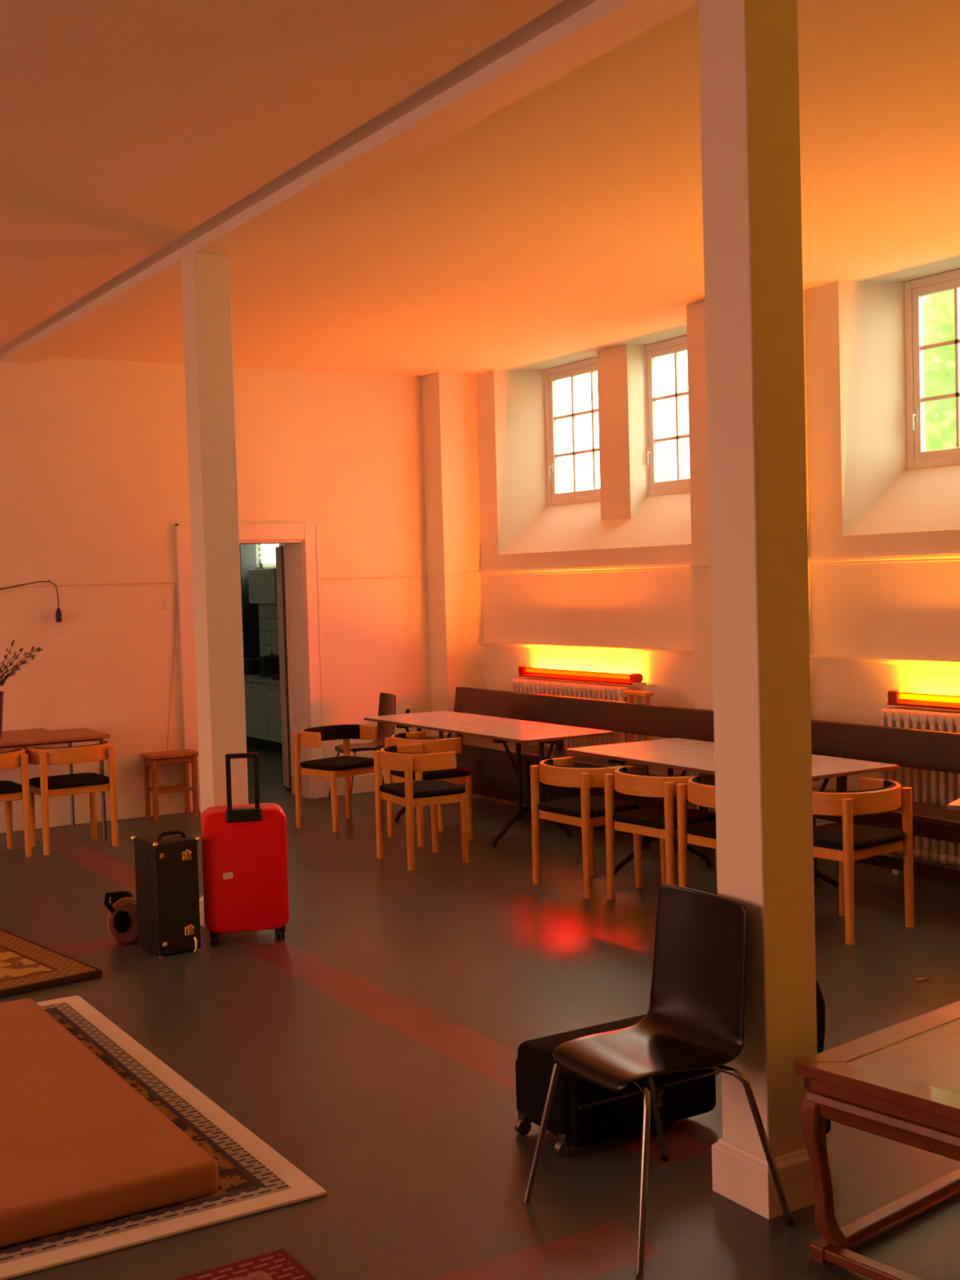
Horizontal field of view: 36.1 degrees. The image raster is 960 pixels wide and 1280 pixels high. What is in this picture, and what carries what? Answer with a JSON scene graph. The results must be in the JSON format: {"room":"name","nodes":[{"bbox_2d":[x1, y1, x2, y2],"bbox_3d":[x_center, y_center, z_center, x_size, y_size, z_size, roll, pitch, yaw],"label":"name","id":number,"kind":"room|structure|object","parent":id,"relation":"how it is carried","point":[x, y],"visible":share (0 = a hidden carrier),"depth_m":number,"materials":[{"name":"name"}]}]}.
{"room":"community hall","nodes":[
{"label":"community hall","id":0,"kind":"room"},
{"bbox_2d":[0,354,431,812],"bbox_3d":[-4.481,-0.278,10.111,10.860,3.416,0.360,-3,3,-31],"label":"wall","id":1,"kind":"structure","parent":0,"point":[94,468],"depth_m":11.13,"materials":[{"name":"paint"}]},
{"bbox_2d":[163,598,172,608],"bbox_3d":[-2.364,-0.274,11.178,0.070,0.080,0.018,-3,3,-31],"label":"light switch","id":2,"kind":"object","parent":1,"relation":"attached to","point":[167,602],"visible":1,"depth_m":11.17,"materials":[{"name":"white plastic"}]},
{"bbox_2d":[167,593,176,746],"bbox_3d":[-2.344,0.210,11.200,0.119,1.230,0.009,-3,3,-34],"label":"cable","id":3,"kind":"object","parent":1,"relation":"attached to","point":[175,593],"visible":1,"depth_m":11.21,"materials":[{"name":"white plastic"}]},
{"bbox_2d":[0,772,395,833],"bbox_3d":[-4.681,1.375,9.807,10.053,0.150,0.020,-3,3,-31],"label":"baseboard","id":4,"kind":"structure","parent":1,"relation":"attached to","point":[131,808],"depth_m":11.02,"materials":[{"name":"paint"}]},
{"bbox_2d":[0,573,427,587],"bbox_3d":[-4.728,-0.319,9.737,10.053,0.028,0.020,-3,3,-31],"label":"trim","id":5,"kind":"structure","parent":1,"relation":"attached to","point":[406,575],"depth_m":11.05,"materials":[{"name":"paint"}]},
{"bbox_2d":[175,523,326,812],"bbox_3d":[-1.944,0.183,11.911,1.270,2.204,0.850,-3,3,-31],"label":"door frame","id":6,"kind":"structure","parent":1,"relation":"in","point":[293,622],"depth_m":11.80,"materials":[{"name":"beige wood"}]},
{"bbox_2d":[402,706,411,714],"bbox_3d":[-0.605,0.593,12.271,0.080,0.080,0.016,-3,3,-31],"label":"wall socket","id":7,"kind":"object","parent":1,"relation":"attached to","point":[407,709],"visible":0.73,"depth_m":12.26,"materials":[{"name":"white plastic"}]},
{"bbox_3d":[-3.128,-0.433,10.705,0.008,0.008,0.025,-3,3,-31],"label":"wall hook","id":8,"kind":"object","parent":1,"relation":"attached to","visible":0},
{"bbox_2d":[0,581,62,622],"bbox_3d":[-3.474,-0.212,10.457,1.032,0.396,0.066,-3,3,-31],"label":"hanging bulb","id":9,"kind":"object","parent":8,"relation":"hanging from","point":[58,613],"visible":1,"depth_m":10.69,"materials":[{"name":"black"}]},
{"bbox_2d":[256,543,283,657],"bbox_3d":[-1.581,-0.249,15.512,0.310,2.750,5.850,-3,3,-31],"label":"wall","id":10,"kind":"structure","parent":0,"point":[268,612],"depth_m":16.57,"materials":[{"name":"tile"}]},
{"bbox_2d":[239,544,259,658],"bbox_3d":[-2.651,-0.686,16.753,0.190,1.920,0.160,-3,3,-31],"label":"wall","id":11,"kind":"structure","parent":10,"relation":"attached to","point":[250,615],"depth_m":16.68,"materials":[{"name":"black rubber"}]},
{"bbox_2d":[248,568,277,603],"bbox_3d":[-2.307,-0.591,16.157,0.220,0.380,0.720,-3,3,-31],"label":"upper cabinet","id":12,"kind":"object","parent":10,"relation":"attached to","point":[262,582],"visible":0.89,"depth_m":16.07,"materials":[{"name":"grey wood"}]},
{"bbox_2d":[257,543,279,567],"bbox_3d":[-2.328,-1.167,16.546,0.090,0.700,0.770,-3,3,-31],"label":"window","id":13,"kind":"structure","parent":10,"relation":"in","point":[262,552],"depth_m":16.71,"materials":[{"name":"beige"}]},
{"bbox_2d":[257,544,279,559],"bbox_3d":[-2.356,-1.185,16.529,0.027,0.544,0.710,-3,3,-31],"label":"blind","id":14,"kind":"object","parent":13,"relation":"attached to","point":[262,552],"depth_m":16.67,"materials":[{"name":"white plastic"}]},
{"bbox_2d":[0,0,959,377],"bbox_3d":[0.311,-1.858,1.842,11.110,0.150,19.400,-3,3,-31],"label":"ceiling","id":15,"kind":"structure","parent":0,"point":[562,225],"depth_m":6.15,"materials":[{"name":"paint"}]},
{"bbox_2d":[2,0,697,363],"bbox_3d":[1.559,-1.819,2.539,0.187,0.055,18.790,-3,3,-31],"label":"beam","id":16,"kind":"structure","parent":15,"relation":"attached to","point":[602,26],"depth_m":5.50,"materials":[{"name":"paint"}]},
{"bbox_2d":[0,746,959,1279],"bbox_3d":[-1.110,1.629,4.487,11.110,0.120,25.250,-3,3,-31],"label":"floor","id":17,"kind":"structure","parent":0,"point":[372,1046],"depth_m":5.71,"materials":[{"name":"paint"}]},
{"bbox_2d":[0,746,31,857],"bbox_3d":[-3.239,1.070,9.614,0.554,0.694,0.462,-3,3,-33],"label":"armchair","id":18,"kind":"object","parent":17,"relation":"on","point":[10,791],"visible":1,"depth_m":9.57,"materials":[{"name":"brown wood"}]},
{"bbox_2d":[0,780,22,794],"bbox_3d":[-3.251,0.973,9.624,0.470,0.037,0.430,-3,3,-33],"label":"seat cushion","id":19,"kind":"object","parent":18,"relation":"on","point":[6,787],"depth_m":9.56,"materials":[{"name":"black fabric"}]},
{"bbox_2d":[0,928,102,997],"bbox_3d":[-2.700,1.508,6.650,1.450,0.030,1.450,-4,3,-40],"label":"rug","id":20,"kind":"object","parent":17,"relation":"on","point":[25,965],"visible":1,"depth_m":6.62,"materials":[{"name":"brown fabric"}]},
{"bbox_2d":[0,727,110,841],"bbox_3d":[-3.429,1.039,9.998,1.640,0.735,0.860,-3,3,-31],"label":"dining table","id":21,"kind":"object","parent":17,"relation":"on","point":[37,736],"visible":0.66,"depth_m":10.07,"materials":[{"name":"brown wood"}]},
{"bbox_2d":[0,639,43,738],"bbox_3d":[-3.301,0.309,9.951,0.671,0.718,0.618,-3,3,-31],"label":"potted plant","id":22,"kind":"object","parent":21,"relation":"on","point":[2,681],"visible":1,"depth_m":9.95,"materials":[{"name":"grey plant"}]},
{"bbox_2d":[42,724,80,730],"bbox_3d":[-2.994,0.629,10.558,0.220,0.012,0.200,-3,3,-31],"label":"magazine","id":23,"kind":"object","parent":21,"relation":"on","point":[68,726],"visible":1,"depth_m":10.51,"materials":[{"name":"beige paper"}]},
{"bbox_2d":[22,740,118,855],"bbox_3d":[-2.751,1.044,9.914,0.554,0.694,0.462,-3,3,-33],"label":"armchair","id":24,"kind":"object","parent":17,"relation":"on","point":[45,786],"visible":0.97,"depth_m":9.78,"materials":[{"name":"brown wood"}]},
{"bbox_2d":[29,773,109,789],"bbox_3d":[-2.762,0.947,9.923,0.470,0.037,0.430,-3,3,-33],"label":"seat cushion","id":25,"kind":"object","parent":24,"relation":"on","point":[79,780],"depth_m":9.81,"materials":[{"name":"black fabric"}]},
{"bbox_2d":[103,891,137,944],"bbox_3d":[-1.732,1.349,7.219,0.193,0.264,0.246,-2,2,-11],"label":"shoulder bag","id":26,"kind":"object","parent":17,"relation":"on","point":[122,914],"visible":0.86,"depth_m":7.12,"materials":[{"name":"brown leather"}]},
{"bbox_2d":[0,995,327,1279],"bbox_3d":[-1.960,1.579,4.647,2.100,0.012,2.440,-3,3,-31],"label":"rug","id":27,"kind":"object","parent":17,"relation":"on","point":[254,1178],"visible":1,"depth_m":4.29,"materials":[{"name":"beige fabric"}]},
{"bbox_2d":[0,998,218,1248],"bbox_3d":[-1.915,1.524,4.608,1.550,0.098,2.030,-3,3,-31],"label":"mattress","id":28,"kind":"object","parent":27,"relation":"on","point":[80,1146],"visible":1,"depth_m":4.29,"materials":[{"name":"orange fabric"}]},
{"bbox_2d":[130,829,200,957],"bbox_3d":[-1.483,1.188,7.008,0.241,0.574,0.292,-3,3,-37],"label":"suitcase","id":29,"kind":"object","parent":17,"relation":"on","point":[166,865],"visible":1,"depth_m":6.92,"materials":[{"name":"black leather"}]},
{"bbox_2d":[139,749,199,821],"bbox_3d":[-2.319,1.087,11.067,0.380,0.488,0.250,-3,3,-31],"label":"stool","id":30,"kind":"object","parent":17,"relation":"on","point":[152,759],"visible":0.98,"depth_m":11.05,"materials":[{"name":"brown wood"}]},
{"bbox_2d":[180,252,248,928],"bbox_3d":[-1.325,-0.229,7.427,0.229,3.361,0.229,-3,3,-31],"label":"column","id":31,"kind":"structure","parent":17,"relation":"on","point":[205,277],"depth_m":7.34,"materials":[{"name":"paint"}]},
{"bbox_2d":[173,1248,316,1279],"bbox_3d":[-0.800,1.625,2.748,1.600,0.010,1.500,-3,3,-31],"label":"rug","id":32,"kind":"object","parent":17,"relation":"on","point":[278,1264],"visible":1,"depth_m":3.68,"materials":[{"name":"red fabric"}]},
{"bbox_2d":[200,752,289,944],"bbox_3d":[-1.148,0.999,7.181,0.405,0.918,0.227,-2,2,-11],"label":"suitcase","id":33,"kind":"object","parent":17,"relation":"on","point":[244,846],"visible":1,"depth_m":7.08,"materials":[{"name":"red plastic"}]},
{"bbox_2d":[244,680,282,753],"bbox_3d":[-2.384,0.771,16.014,0.593,0.715,3.800,-3,3,-31],"label":"base cabinet","id":34,"kind":"object","parent":17,"relation":"on","point":[262,700],"visible":0.28,"depth_m":15.27,"materials":[{"name":"grey wood"}]},
{"bbox_2d":[244,674,279,684],"bbox_3d":[-2.389,0.363,15.995,0.615,0.100,3.810,-3,3,-31],"label":"countertop","id":35,"kind":"structure","parent":34,"relation":"on","point":[254,677],"depth_m":15.31,"materials":[{"name":"silver metal"}]},
{"bbox_2d":[243,655,260,675],"bbox_3d":[-2.511,0.270,16.153,0.252,0.208,0.252,-1,2,14],"label":"cooking pot","id":36,"kind":"object","parent":35,"relation":"on","point":[251,665],"visible":0.85,"depth_m":16.05,"materials":[{"name":"black metal"}]},
{"bbox_2d":[259,652,279,677],"bbox_3d":[-2.201,0.258,15.641,0.269,0.258,0.269,-1,2,14],"label":"cooking pot","id":37,"kind":"object","parent":35,"relation":"on","point":[269,664],"visible":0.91,"depth_m":15.53,"materials":[{"name":"black metal"}]},
{"bbox_2d":[270,674,279,679],"bbox_3d":[-1.849,0.376,15.072,0.400,0.048,0.550,-3,3,-31],"label":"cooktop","id":38,"kind":"object","parent":35,"relation":"in","point":[277,677],"visible":0.2,"depth_m":15.11,"materials":[{"name":"black metal"}]},
{"bbox_2d":[293,724,383,832],"bbox_3d":[-1.002,0.971,10.488,0.462,0.694,0.554,1,3,44],"label":"armchair","id":39,"kind":"object","parent":17,"relation":"on","point":[346,766],"visible":0.86,"depth_m":10.43,"materials":[{"name":"brown wood"}]},
{"bbox_2d":[300,755,373,770],"bbox_3d":[-0.993,0.875,10.473,0.430,0.037,0.470,1,3,44],"label":"seat cushion","id":40,"kind":"object","parent":39,"relation":"on","point":[341,762],"depth_m":10.37,"materials":[{"name":"black fabric"}]},
{"bbox_2d":[327,692,395,801],"bbox_3d":[-0.883,0.852,11.518,0.512,0.846,0.550,-3,3,-23],"label":"shell chair","id":41,"kind":"object","parent":17,"relation":"on","point":[387,701],"visible":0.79,"depth_m":11.57,"materials":[{"name":"brown wood"}]},
{"bbox_2d":[373,743,468,871],"bbox_3d":[-0.366,1.012,9.065,0.462,0.694,0.554,-3,3,-27],"label":"armchair","id":42,"kind":"object","parent":17,"relation":"on","point":[406,758],"visible":1,"depth_m":8.92,"materials":[{"name":"brown wood"}]},
{"bbox_2d":[379,779,465,798],"bbox_3d":[-0.355,0.914,9.069,0.430,0.037,0.470,-3,3,-27],"label":"seat cushion","id":43,"kind":"object","parent":42,"relation":"on","point":[428,788],"depth_m":8.94,"materials":[{"name":"black fabric"}]},
{"bbox_2d":[385,731,473,846],"bbox_3d":[-0.345,0.979,9.843,0.462,0.694,0.554,-3,3,-28],"label":"armchair","id":44,"kind":"object","parent":17,"relation":"on","point":[459,775],"visible":0.51,"depth_m":9.69,"materials":[{"name":"brown wood"}]},
{"bbox_2d":[390,766,470,780],"bbox_3d":[-0.333,0.882,9.846,0.430,0.037,0.470,-3,3,-28],"label":"seat cushion","id":45,"kind":"object","parent":44,"relation":"on","point":[459,773],"depth_m":9.69,"materials":[{"name":"black fabric"}]},
{"bbox_2d":[364,711,614,847],"bbox_3d":[0.010,0.942,10.128,0.689,0.736,2.154,-3,3,-31],"label":"dining table","id":46,"kind":"object","parent":17,"relation":"on","point":[501,730],"visible":0.7,"depth_m":9.68,"materials":[{"name":"grey laminate"}]},
{"bbox_2d":[511,678,637,750],"bbox_3d":[0.714,0.783,11.002,0.180,0.930,1.535,-3,3,-31],"label":"radiator","id":47,"kind":"object","parent":17,"relation":"on","point":[552,687],"visible":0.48,"depth_m":10.81,"materials":[{"name":"white metal"}]},
{"bbox_2d":[518,666,646,685],"bbox_3d":[0.735,0.260,11.021,0.115,0.082,1.510,-3,3,-31],"label":"lamp","id":48,"kind":"object","parent":47,"relation":"on","point":[634,679],"visible":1,"depth_m":10.87,"materials":[{"name":"orange plastic"}]},
{"bbox_2d":[527,676,646,685],"bbox_3d":[0.738,0.293,11.023,0.110,0.016,1.510,-3,3,-31],"label":"light fixture","id":49,"kind":"object","parent":48,"relation":"on","point":[614,680],"depth_m":10.63,"materials":[{"name":"plastic"}]},
{"bbox_2d":[529,756,642,898],"bbox_3d":[0.588,1.021,8.180,0.462,0.694,0.554,-3,3,-34],"label":"armchair","id":50,"kind":"object","parent":17,"relation":"on","point":[586,811],"visible":0.88,"depth_m":8.06,"materials":[{"name":"brown wood"}]},
{"bbox_2d":[537,795,638,817],"bbox_3d":[0.598,0.924,8.185,0.430,0.037,0.470,-3,3,-34],"label":"seat cushion","id":51,"kind":"object","parent":50,"relation":"on","point":[571,807],"depth_m":8.09,"materials":[{"name":"black fabric"}]},
{"bbox_2d":[514,1013,719,1158],"bbox_3d":[0.416,1.367,4.606,0.586,0.308,0.351,-3,3,-31],"label":"suitcase","id":52,"kind":"object","parent":17,"relation":"on","point":[584,1113],"visible":0.71,"depth_m":4.47,"materials":[{"name":"black fabric"}]},
{"bbox_2d":[623,690,653,742],"bbox_3d":[1.092,0.813,10.075,0.070,0.925,0.250,-3,3,-31],"label":"wooden stand","id":53,"kind":"object","parent":17,"relation":"on","point":[630,699],"visible":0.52,"depth_m":10.04,"materials":[{"name":"brown wood"}]},
{"bbox_2d":[523,884,794,1274],"bbox_3d":[0.459,1.126,3.962,0.512,0.846,0.550,-3,3,-31],"label":"shell chair","id":54,"kind":"object","parent":17,"relation":"on","point":[694,1020],"visible":1,"depth_m":3.99,"materials":[{"name":"brown wood"}]},
{"bbox_2d":[604,764,717,900],"bbox_3d":[0.969,1.028,7.750,0.462,0.694,0.554,-3,3,-36],"label":"armchair","id":55,"kind":"object","parent":17,"relation":"on","point":[660,822],"visible":0.76,"depth_m":7.64,"materials":[{"name":"brown wood"}]},
{"bbox_2d":[613,805,715,829],"bbox_3d":[0.980,0.931,7.756,0.430,0.037,0.470,-3,3,-36],"label":"seat cushion","id":56,"kind":"object","parent":55,"relation":"on","point":[652,817],"depth_m":7.67,"materials":[{"name":"black fabric"}]},
{"bbox_2d":[426,686,959,882],"bbox_3d":[1.232,0.873,9.348,0.359,0.857,5.950,-3,3,-31],"label":"bench","id":57,"kind":"object","parent":17,"relation":"on","point":[492,773],"visible":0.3,"depth_m":9.65,"materials":[{"name":"brown wood"}]},
{"bbox_2d":[676,774,716,888],"bbox_3d":[1.291,1.038,7.295,0.462,0.694,0.554,-3,3,-34],"label":"armchair","id":58,"kind":"object","parent":17,"relation":"on","point":[701,788],"visible":0.27,"depth_m":7.35,"materials":[{"name":"brown wood"}]},
{"bbox_2d":[685,820,716,839],"bbox_3d":[1.301,0.941,7.300,0.430,0.037,0.470,-3,3,-34],"label":"seat cushion","id":59,"kind":"object","parent":58,"relation":"on","point":[704,830],"depth_m":7.29,"materials":[{"name":"black fabric"}]},
{"bbox_2d":[565,737,899,889],"bbox_3d":[1.310,0.995,7.967,0.814,0.736,1.769,-3,3,-31],"label":"dining table","id":60,"kind":"object","parent":17,"relation":"on","point":[679,753],"visible":0.48,"depth_m":8.04,"materials":[{"name":"grey laminate"}]},
{"bbox_2d":[697,0,831,1219],"bbox_3d":[0.758,-0.147,4.004,0.229,3.361,0.229,-3,3,-31],"label":"column","id":61,"kind":"structure","parent":17,"relation":"on","point":[749,80],"depth_m":3.93,"materials":[{"name":"paint"}]},
{"bbox_2d":[815,979,831,1133],"bbox_3d":[0.895,1.220,4.392,0.212,0.592,0.272,-4,3,-39],"label":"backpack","id":62,"kind":"object","parent":17,"relation":"on","point":[820,1004],"visible":0.11,"depth_m":4.33,"materials":[{"name":"black fabric"}]},
{"bbox_2d":[812,777,914,944],"bbox_3d":[1.757,1.035,7.046,0.554,0.694,0.462,-4,3,-39],"label":"armchair","id":63,"kind":"object","parent":17,"relation":"on","point":[846,842],"visible":0.78,"depth_m":6.87,"materials":[{"name":"brown wood"}]},
{"bbox_2d":[813,822,904,849],"bbox_3d":[1.744,0.938,7.054,0.470,0.037,0.430,-4,3,-39],"label":"seat cushion","id":64,"kind":"object","parent":63,"relation":"on","point":[829,836],"depth_m":6.94,"materials":[{"name":"black fabric"}]},
{"bbox_2d":[794,1000,959,1279],"bbox_3d":[1.419,1.278,3.739,1.050,0.500,0.720,-4,3,-40],"label":"table","id":65,"kind":"object","parent":17,"relation":"on","point":[900,1082],"visible":1,"depth_m":3.63,"materials":[{"name":"red wood"}]},
{"bbox_2d":[878,706,959,875],"bbox_3d":[2.715,0.862,7.715,0.180,0.930,1.535,-3,3,-31],"label":"radiator","id":66,"kind":"object","parent":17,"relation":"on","point":[928,786],"visible":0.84,"depth_m":8.04,"materials":[{"name":"white metal"}]},
{"bbox_2d":[886,689,959,710],"bbox_3d":[2.736,0.339,7.733,0.115,0.082,1.510,-3,3,-31],"label":"lamp","id":67,"kind":"object","parent":66,"relation":"on","point":[895,697],"visible":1,"depth_m":8.11,"materials":[{"name":"orange"}]},
{"bbox_2d":[915,977,928,981],"bbox_3d":[1.845,1.411,6.145,0.074,0.009,0.026,-2,3,-20],"label":"scrap","id":68,"kind":"object","parent":17,"relation":"on","point":[918,979],"visible":1,"depth_m":6.14,"materials":[{"name":"brown"}]},
{"bbox_2d":[946,798,959,810],"bbox_3d":[2.647,1.033,6.119,1.204,0.736,0.724,0,3,33],"label":"dining table","id":69,"kind":"object","parent":17,"relation":"on","point":[955,805],"visible":1,"depth_m":6.12,"materials":[{"name":"grey laminate"}]},
{"bbox_2d":[421,280,959,826],"bbox_3d":[4.788,-0.310,4.540,0.807,3.416,18.790,-3,3,-31],"label":"wall","id":70,"kind":"structure","parent":0,"point":[484,433],"depth_m":10.22,"materials":[{"name":"paint"}]},
{"bbox_2d":[543,357,600,506],"bbox_3d":[0.809,-1.642,11.661,0.079,1.114,1.005,-3,3,-31],"label":"window","id":71,"kind":"structure","parent":70,"relation":"in","point":[571,390],"depth_m":11.78,"materials":[{"name":"beige"}]},
{"bbox_2d":[477,640,693,655],"bbox_3d":[0.825,0.061,10.948,0.056,0.041,3.160,-3,3,-31],"label":"trim","id":72,"kind":"structure","parent":70,"relation":"attached to","point":[511,644],"depth_m":10.92,"materials":[{"name":"paint"}]},
{"bbox_2d":[644,335,690,496],"bbox_3d":[1.487,-1.615,10.547,0.079,1.114,1.005,-3,3,-31],"label":"window","id":73,"kind":"structure","parent":70,"relation":"in","point":[666,380],"depth_m":10.76,"materials":[{"name":"beige"}]},
{"bbox_2d":[426,551,959,576],"bbox_3d":[3.786,-0.397,5.731,0.368,0.052,15.670,-3,3,-31],"label":"trim","id":74,"kind":"structure","parent":70,"relation":"attached to","point":[949,555],"depth_m":10.06,"materials":[{"name":"paint"}]},
{"bbox_2d":[815,818,836,823],"bbox_3d":[2.859,1.124,7.704,0.044,0.040,3.140,-3,3,-31],"label":"pipe","id":75,"kind":"object","parent":70,"relation":"attached to","point":[816,820],"visible":0.02,"depth_m":8.94,"materials":[{"name":"beige metal"}]},
{"bbox_2d":[809,653,959,667],"bbox_3d":[2.826,0.140,7.660,0.056,0.041,3.160,-3,3,-31],"label":"trim","id":76,"kind":"structure","parent":70,"relation":"attached to","point":[814,657],"depth_m":8.45,"materials":[{"name":"paint"}]},
{"bbox_2d":[883,853,959,870],"bbox_3d":[2.863,1.254,7.709,0.044,0.040,3.140,-3,3,-31],"label":"pipe","id":77,"kind":"object","parent":70,"relation":"attached to","point":[887,854],"visible":0.02,"depth_m":8.22,"materials":[{"name":"white metal"}]},
{"bbox_2d":[904,268,959,470],"bbox_3d":[2.810,-1.563,8.373,0.079,1.114,1.005,-3,3,-31],"label":"window","id":78,"kind":"structure","parent":70,"relation":"in","point":[931,303],"depth_m":8.65,"materials":[{"name":"beige"}]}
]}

